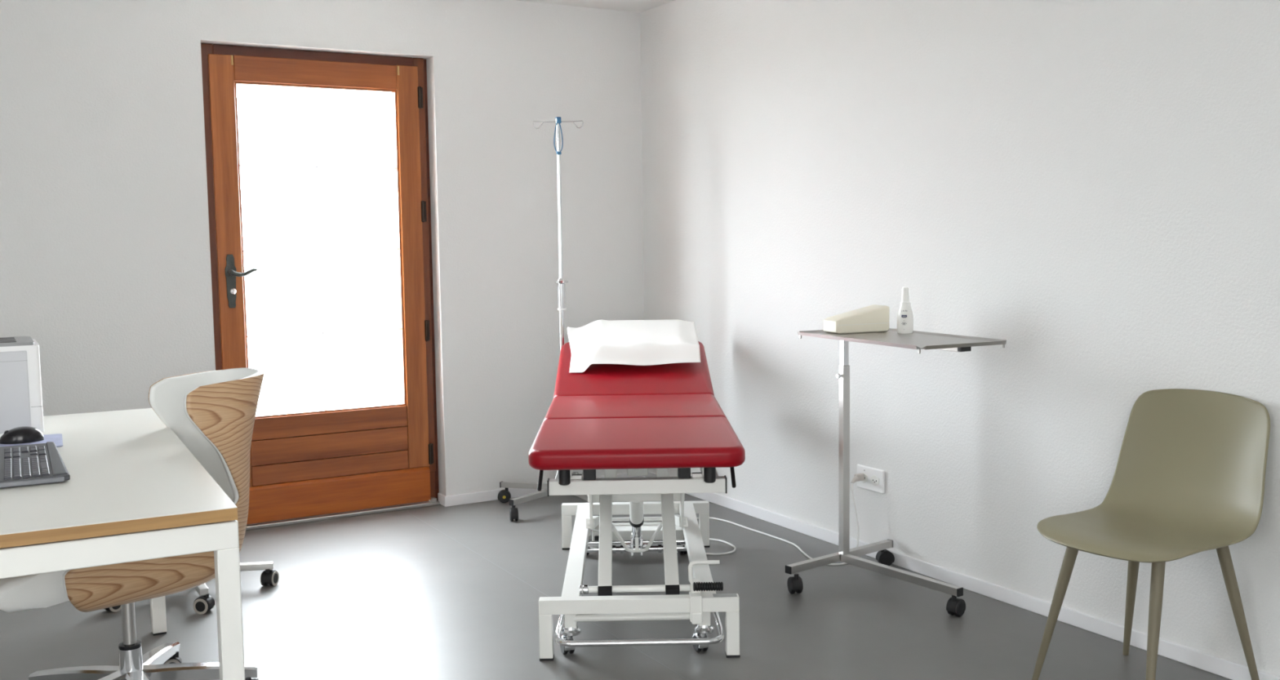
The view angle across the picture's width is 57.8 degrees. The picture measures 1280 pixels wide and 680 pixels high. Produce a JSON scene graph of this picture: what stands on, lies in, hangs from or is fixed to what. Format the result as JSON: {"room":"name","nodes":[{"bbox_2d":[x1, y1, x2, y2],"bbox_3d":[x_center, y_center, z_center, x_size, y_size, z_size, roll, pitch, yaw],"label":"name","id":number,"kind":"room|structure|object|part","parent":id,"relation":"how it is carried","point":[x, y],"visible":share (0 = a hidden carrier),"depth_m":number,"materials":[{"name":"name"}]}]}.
{"room":"examination room","nodes":[
{"label":"examination room","id":0,"kind":"room"},
{"bbox_2d":[0,0,644,496],"bbox_3d":[-2.396,-0.331,4.824,6.000,2.426,0.300,-4,6,-30],"label":"wall","id":1,"kind":"structure","parent":0,"point":[105,253],"depth_m":5.22,"materials":[{"name":"white paint"}]},
{"bbox_2d":[200,43,439,530],"bbox_3d":[-1.435,-0.239,5.311,1.030,2.133,0.174,-4,6,-30],"label":"door","id":2,"kind":"structure","parent":1,"relation":"in","point":[306,466],"depth_m":5.34,"materials":[{"name":"brown wood"}]},
{"bbox_3d":[-1.792,-0.257,5.077,0.048,0.234,0.006,-4,6,-30],"label":"handle plate","id":3,"kind":"part","parent":2,"relation":"part of","materials":[{"name":"metal"}]},
{"bbox_3d":[-1.739,-0.294,5.054,0.129,0.036,0.052,-1,5,-2],"label":"lever","id":4,"kind":"part","parent":2,"relation":"part of","materials":[{"name":"metal"}]},
{"bbox_3d":[-1.462,-1.203,5.234,0.729,0.112,0.059,-4,6,-30],"label":"rail","id":5,"kind":"part","parent":2,"relation":"part of","materials":[{"name":"brown wood"}]},
{"bbox_3d":[-1.438,0.487,5.381,0.727,0.113,0.058,-4,6,-30],"label":"rail","id":6,"kind":"part","parent":2,"relation":"part of","materials":[{"name":"brown wood"}]},
{"bbox_3d":[-1.440,0.380,5.371,0.727,0.098,0.058,-4,6,-30],"label":"rail","id":7,"kind":"part","parent":2,"relation":"part of","materials":[{"name":"brown wood"}]},
{"bbox_3d":[-1.437,0.590,5.389,0.727,0.089,0.058,-4,6,-30],"label":"rail","id":8,"kind":"part","parent":2,"relation":"part of","materials":[{"name":"brown wood"}]},
{"bbox_2d":[437,472,645,506],"bbox_3d":[-2.322,0.861,4.829,5.400,0.050,0.097,-4,6,-30],"label":"baseboard","id":9,"kind":"structure","parent":1,"relation":"attached to","point":[486,495],"depth_m":5.66,"materials":[{"name":"white paint"}]},
{"bbox_2d":[515,0,675,12],"bbox_3d":[-0.712,-1.384,1.779,6.000,0.150,7.100,-4,6,-30],"label":"ceiling","id":10,"kind":"structure","parent":0,"point":[633,6],"depth_m":5.70,"materials":[{"name":"white paint"}]},
{"bbox_2d":[0,493,1231,679],"bbox_3d":[-0.642,1.172,1.938,6.000,0.120,6.960,-4,6,-30],"label":"floor","id":11,"kind":"structure","parent":0,"point":[385,595],"depth_m":3.88,"materials":[{"name":"grey concrete"}]},
{"bbox_2d":[0,408,244,679],"bbox_3d":[-1.571,0.670,2.896,0.852,0.740,1.655,-3,6,-28],"label":"desk","id":12,"kind":"object","parent":11,"relation":"on","point":[134,491],"visible":0.88,"depth_m":2.36,"materials":[{"name":"white laminate"}]},
{"bbox_2d":[0,336,44,436],"bbox_3d":[-1.904,0.136,3.302,0.340,0.263,0.273,-4,6,-30],"label":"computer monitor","id":13,"kind":"object","parent":12,"relation":"on","point":[20,384],"visible":0.95,"depth_m":3.24,"materials":[{"name":"white plastic"}]},
{"bbox_3d":[-1.843,0.151,3.185,0.290,0.228,0.006,-4,6,-30],"label":"panel","id":14,"kind":"part","parent":13,"relation":"part of","materials":[{"name":"grey plastic"}]},
{"bbox_2d":[0,433,62,447],"bbox_3d":[-1.676,0.279,3.127,0.210,0.002,0.230,-3,6,-27],"label":"mouse pad","id":15,"kind":"object","parent":12,"relation":"on","point":[56,438],"visible":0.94,"depth_m":3.15,"materials":[{"name":"white"}]},
{"bbox_2d":[0,426,44,444],"bbox_3d":[-1.680,0.256,3.145,0.108,0.039,0.075,-4,6,-30],"label":"computer mouse","id":16,"kind":"object","parent":15,"relation":"on","point":[25,434],"visible":1,"depth_m":3.12,"materials":[{"name":"black plastic"}]},
{"bbox_2d":[0,441,70,488],"bbox_3d":[-1.495,0.297,2.776,0.212,0.022,0.516,-3,6,-28],"label":"keyboard","id":17,"kind":"object","parent":12,"relation":"on","point":[29,464],"visible":1,"depth_m":2.69,"materials":[{"name":"grey plastic"}]},
{"bbox_3d":[-1.378,0.317,2.548,0.200,0.010,0.003,-3,6,-28],"label":"trim","id":18,"kind":"part","parent":17,"relation":"part of","materials":[{"name":"silver metal"}]},
{"bbox_3d":[-1.194,0.738,2.197,0.848,0.704,0.050,-3,6,-28],"label":"leg frame","id":19,"kind":"part","parent":12,"relation":"part of","materials":[{"name":"white metal"}]},
{"bbox_3d":[-1.942,0.628,3.593,0.848,0.704,0.050,-3,6,-28],"label":"leg frame","id":20,"kind":"part","parent":12,"relation":"part of","materials":[{"name":"white metal"}]},
{"bbox_2d":[0,368,264,679],"bbox_3d":[-1.345,0.564,3.113,0.763,0.910,0.620,-5,7,-42],"label":"office chair","id":21,"kind":"object","parent":11,"relation":"on","point":[212,413],"visible":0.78,"depth_m":3.15,"materials":[{"name":"brown wood"}]},
{"bbox_2d":[0,570,69,612],"bbox_3d":[-1.467,0.590,3.099,0.560,0.086,0.410,-5,7,-42],"label":"seat cushion","id":22,"kind":"object","parent":21,"relation":"on","point":[43,590],"depth_m":2.82,"materials":[{"name":"white plastic"}]},
{"bbox_3d":[-1.543,0.923,3.187,0.304,0.070,0.054,1,5,15],"label":"leg","id":23,"kind":"part","parent":21,"relation":"part of","materials":[{"name":"silver metal"}]},
{"bbox_3d":[-1.471,0.938,3.001,0.054,0.070,0.304,2,6,33],"label":"leg","id":24,"kind":"part","parent":21,"relation":"part of","materials":[{"name":"silver metal"}]},
{"bbox_3d":[-1.272,0.934,3.011,0.054,0.070,0.304,-5,6,-39],"label":"leg","id":25,"kind":"part","parent":21,"relation":"part of","materials":[{"name":"silver metal"}]},
{"bbox_3d":[-1.388,0.910,3.312,0.054,0.070,0.304,-1,5,-3],"label":"leg","id":26,"kind":"part","parent":21,"relation":"part of","materials":[{"name":"silver metal"}]},
{"bbox_3d":[-1.220,0.917,3.204,0.304,0.070,0.054,-3,5,-21],"label":"leg","id":27,"kind":"part","parent":21,"relation":"part of","materials":[{"name":"silver metal"}]},
{"bbox_2d":[104,561,279,614],"bbox_3d":[-1.645,0.701,4.218,0.610,0.455,0.581,-4,6,-30],"label":"casters","id":28,"kind":"object","parent":11,"relation":"on","point":[205,602],"visible":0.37,"depth_m":4.28,"materials":[{"name":"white plastic"}]},
{"bbox_3d":[-1.577,0.858,4.119,0.030,0.033,0.278,-4,6,-31],"label":"leg","id":29,"kind":"part","parent":28,"relation":"part of","materials":[{"name":"silver metal"}]},
{"bbox_3d":[-1.504,0.842,4.290,0.278,0.033,0.030,-2,5,-13],"label":"leg","id":30,"kind":"part","parent":28,"relation":"part of","materials":[{"name":"silver metal"}]},
{"bbox_2d":[407,511,688,679],"bbox_3d":[0.523,1.032,2.677,0.004,0.001,6.488,-4,6,-30],"label":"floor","id":31,"kind":"structure","parent":11,"relation":"on","point":[407,512],"depth_m":4.23,"materials":[{"name":"grey"}]},
{"bbox_2d":[497,118,599,520],"bbox_3d":[-0.348,-0.112,5.422,0.694,1.832,0.672,-4,6,-30],"label":"stand","id":32,"kind":"object","parent":11,"relation":"on","point":[504,495],"visible":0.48,"depth_m":5.41,"materials":[{"name":"silver metal"}]},
{"bbox_3d":[-0.524,0.703,5.585,0.326,0.037,0.024,1,5,23],"label":"leg","id":33,"kind":"part","parent":32,"relation":"part of","materials":[{"name":"silver metal"}]},
{"bbox_3d":[-0.476,0.720,5.377,0.024,0.037,0.326,3,7,41],"label":"leg","id":34,"kind":"part","parent":32,"relation":"part of","materials":[{"name":"silver metal"}]},
{"bbox_2d":[553,116,563,154],"bbox_3d":[-0.380,-0.945,5.362,0.038,0.172,0.032,-4,6,-30],"label":"tourniquet","id":35,"kind":"object","parent":32,"relation":"hanging from","point":[558,121],"visible":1,"depth_m":5.36,"materials":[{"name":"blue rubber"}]},
{"bbox_3d":[-0.262,0.719,5.358,0.024,0.037,0.326,-4,6,-31],"label":"leg","id":36,"kind":"part","parent":32,"relation":"part of","materials":[{"name":"silver metal"}]},
{"bbox_2d":[528,341,864,661],"bbox_3d":[0.273,0.480,4.420,1.237,0.808,2.002,-1,5,-1],"label":"examination table","id":37,"kind":"object","parent":11,"relation":"on","point":[610,418],"visible":0.95,"depth_m":3.70,"materials":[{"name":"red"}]},
{"bbox_3d":[-0.301,0.414,3.518,0.012,0.076,0.085,-1,5,3],"label":"release lever","id":38,"kind":"part","parent":37,"relation":"part of","materials":[{"name":"black metal"}]},
{"bbox_3d":[-0.213,0.847,3.556,0.036,0.067,0.036,-1,5,-1],"label":"caster post","id":39,"kind":"part","parent":37,"relation":"part of","materials":[{"name":"white metal"}]},
{"bbox_3d":[-0.220,0.751,4.143,0.056,0.044,1.228,-1,5,-1],"label":"rail","id":40,"kind":"part","parent":37,"relation":"part of","materials":[{"name":"white metal"}]},
{"bbox_3d":[-0.174,0.675,4.305,0.030,0.183,0.666,-1,5,-1],"label":"arm","id":41,"kind":"part","parent":37,"relation":"part of","materials":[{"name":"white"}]},
{"bbox_3d":[-0.108,0.779,3.572,0.044,0.044,0.037,-1,5,-1],"label":"arm","id":42,"kind":"part","parent":37,"relation":"part of","materials":[{"name":"black plastic"}]},
{"bbox_3d":[-0.112,0.650,3.774,0.042,0.242,0.430,-1,5,-1],"label":"lifting arm","id":43,"kind":"part","parent":37,"relation":"part of","materials":[{"name":"white metal"}]},
{"bbox_3d":[-0.097,0.431,3.793,0.040,0.143,0.060,-1,5,-1],"label":"support post","id":44,"kind":"part","parent":37,"relation":"part of","materials":[{"name":"white metal"}]},
{"bbox_2d":[567,319,700,373],"bbox_3d":[-0.039,0.020,5.143,0.588,0.194,0.450,-1,5,-1],"label":"pillow","id":45,"kind":"object","parent":37,"relation":"on","point":[624,342],"visible":1,"depth_m":5.06,"materials":[{"name":"white fabric"}]},
{"bbox_3d":[-0.021,0.277,4.388,0.656,0.062,0.605,-1,5,-1],"label":"seat","id":46,"kind":"part","parent":37,"relation":"part of","materials":[{"name":"red leather"}]},
{"bbox_3d":[-0.018,0.761,4.781,0.606,0.181,0.040,-1,5,-1],"label":"foot frame","id":47,"kind":"part","parent":37,"relation":"part of","materials":[{"name":"white metal"}]},
{"bbox_3d":[-0.012,0.685,4.165,0.037,0.134,0.138,-1,5,-1],"label":"piston rod","id":48,"kind":"part","parent":37,"relation":"part of","materials":[{"name":"silver metal"}]},
{"bbox_3d":[-0.013,0.330,3.769,0.656,0.062,0.637,-1,5,-1],"label":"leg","id":49,"kind":"part","parent":37,"relation":"part of","materials":[{"name":"red leather"}]},
{"bbox_3d":[-0.002,0.870,3.521,0.606,0.181,0.040,-1,5,-1],"label":"foot frame","id":50,"kind":"part","parent":37,"relation":"part of","materials":[{"name":"white metal"}]},
{"bbox_3d":[0.073,0.428,3.795,0.040,0.143,0.060,-1,5,-1],"label":"support post","id":51,"kind":"part","parent":37,"relation":"part of","materials":[{"name":"white metal"}]},
{"bbox_3d":[0.096,0.647,3.776,0.042,0.242,0.430,-1,5,-1],"label":"lifting arm","id":52,"kind":"part","parent":37,"relation":"part of","materials":[{"name":"white metal"}]},
{"bbox_3d":[0.100,0.776,3.575,0.044,0.044,0.037,-1,5,-1],"label":"arm","id":53,"kind":"part","parent":37,"relation":"part of","materials":[{"name":"black plastic"}]},
{"bbox_3d":[0.146,0.670,4.308,0.030,0.183,0.666,-1,5,-1],"label":"arm","id":54,"kind":"part","parent":37,"relation":"part of","materials":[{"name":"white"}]},
{"bbox_3d":[0.198,0.745,4.148,0.056,0.044,1.228,-1,5,-1],"label":"rail","id":55,"kind":"part","parent":37,"relation":"part of","materials":[{"name":"white metal"}]},
{"bbox_3d":[0.194,0.710,3.519,0.096,0.082,0.013,-1,5,-1],"label":"crank handle","id":56,"kind":"part","parent":37,"relation":"part of","materials":[{"name":"white metal"}]},
{"bbox_3d":[0.197,0.841,3.561,0.036,0.067,0.036,-1,5,-1],"label":"caster post","id":57,"kind":"part","parent":37,"relation":"part of","materials":[{"name":"white metal"}]},
{"bbox_3d":[0.282,0.405,3.524,0.012,0.076,0.085,-1,5,-1],"label":"release lever","id":58,"kind":"part","parent":37,"relation":"part of","materials":[{"name":"black metal"}]},
{"bbox_3d":[0.468,0.699,4.783,0.919,0.305,0.600,3,6,35],"label":"power cord","id":59,"kind":"part","parent":37,"relation":"part of","materials":[{"name":"white plastic"}]},
{"bbox_2d":[785,328,1006,617],"bbox_3d":[0.909,0.444,3.991,0.572,0.934,0.796,-4,6,-30],"label":"tray table","id":60,"kind":"object","parent":11,"relation":"on","point":[919,340],"visible":0.98,"depth_m":4.14,"materials":[{"name":"silver metal"}]},
{"bbox_2d":[823,304,889,333],"bbox_3d":[0.771,-0.075,4.126,0.220,0.092,0.096,-3,5,-22],"label":"case","id":61,"kind":"object","parent":60,"relation":"on","point":[871,318],"visible":1,"depth_m":4.09,"materials":[{"name":"beige plastic"}]},
{"bbox_3d":[0.907,0.821,4.069,0.027,0.027,0.537,-4,6,-35],"label":"foot arm","id":62,"kind":"part","parent":60,"relation":"part of","materials":[{"name":"silver metal"}]},
{"bbox_2d":[797,328,1006,353],"bbox_3d":[0.858,-0.002,3.880,0.408,0.024,0.715,-4,6,-30],"label":"tray","id":63,"kind":"object","parent":60,"relation":"on","point":[919,340],"depth_m":3.79,"materials":[{"name":"silver metal"}]},
{"bbox_2d":[897,287,913,333],"bbox_3d":[0.927,-0.105,4.052,0.055,0.162,0.055,-4,6,-30],"label":"spray bottle","id":64,"kind":"object","parent":60,"relation":"on","point":[904,315],"visible":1,"depth_m":4.04,"materials":[{"name":"white plastic"}]},
{"bbox_2d":[1031,388,1270,679],"bbox_3d":[1.399,0.567,3.194,0.542,0.818,0.456,-4,6,-33],"label":"chair","id":65,"kind":"object","parent":11,"relation":"on","point":[1188,478],"visible":1,"depth_m":3.25,"materials":[{"name":"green plastic"}]},
{"bbox_3d":[1.172,0.756,3.258,0.128,0.436,0.032,1,5,24],"label":"leg","id":66,"kind":"part","parent":65,"relation":"part of","materials":[{"name":"green metal"}]},
{"bbox_3d":[1.454,0.737,3.429,0.033,0.435,0.109,0,5,5],"label":"leg","id":67,"kind":"part","parent":65,"relation":"part of","materials":[{"name":"green metal"}]},
{"bbox_3d":[1.321,0.778,2.979,0.033,0.437,0.152,2,6,31],"label":"leg","id":68,"kind":"part","parent":65,"relation":"part of","materials":[{"name":"green metal"}]},
{"bbox_3d":[1.633,0.758,3.161,0.132,0.436,0.032,1,5,24],"label":"leg","id":69,"kind":"part","parent":65,"relation":"part of","materials":[{"name":"green metal"}]},
{"bbox_2d":[640,0,1279,676],"bbox_3d":[1.848,-0.247,3.178,0.300,2.426,6.800,-4,6,-30],"label":"wall","id":70,"kind":"structure","parent":0,"point":[1091,188],"depth_m":4.03,"materials":[{"name":"white paint"}]},
{"bbox_2d":[857,464,884,493],"bbox_3d":[0.911,0.549,4.580,0.015,0.094,0.158,-4,6,-30],"label":"power outlet","id":71,"kind":"object","parent":70,"relation":"attached to","point":[874,478],"visible":0.98,"depth_m":4.56,"materials":[{"name":"white plastic"}]},
{"bbox_2d":[861,471,867,483],"bbox_3d":[0.889,0.547,4.607,0.003,0.044,0.047,-4,6,-30],"label":"socket","id":72,"kind":"object","parent":71,"relation":"attached to","point":[865,481],"depth_m":4.60,"materials":[{"name":"white plastic"}]},
{"bbox_2d":[871,475,879,485],"bbox_3d":[0.923,0.552,4.548,0.003,0.044,0.047,-4,6,-30],"label":"socket","id":73,"kind":"object","parent":71,"relation":"attached to","point":[874,478],"depth_m":4.55,"materials":[{"name":"white plastic"}]},
{"bbox_2d":[645,471,1279,679],"bbox_3d":[1.657,0.935,3.327,0.012,0.050,6.488,-4,6,-30],"label":"baseboard","id":74,"kind":"structure","parent":70,"relation":"attached to","point":[1202,660],"depth_m":3.96,"materials":[{"name":"white paint"}]},
{"label":"outside","id":75,"kind":"structure","parent":0,"visible":0},
{"bbox_2d":[244,275,401,414],"bbox_3d":[-10.047,-0.535,23.543,60.000,0.110,39.700,-4,6,-30],"label":"window","id":76,"kind":"structure","parent":75,"point":[362,368],"depth_m":15.35,"materials":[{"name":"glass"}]}
]}

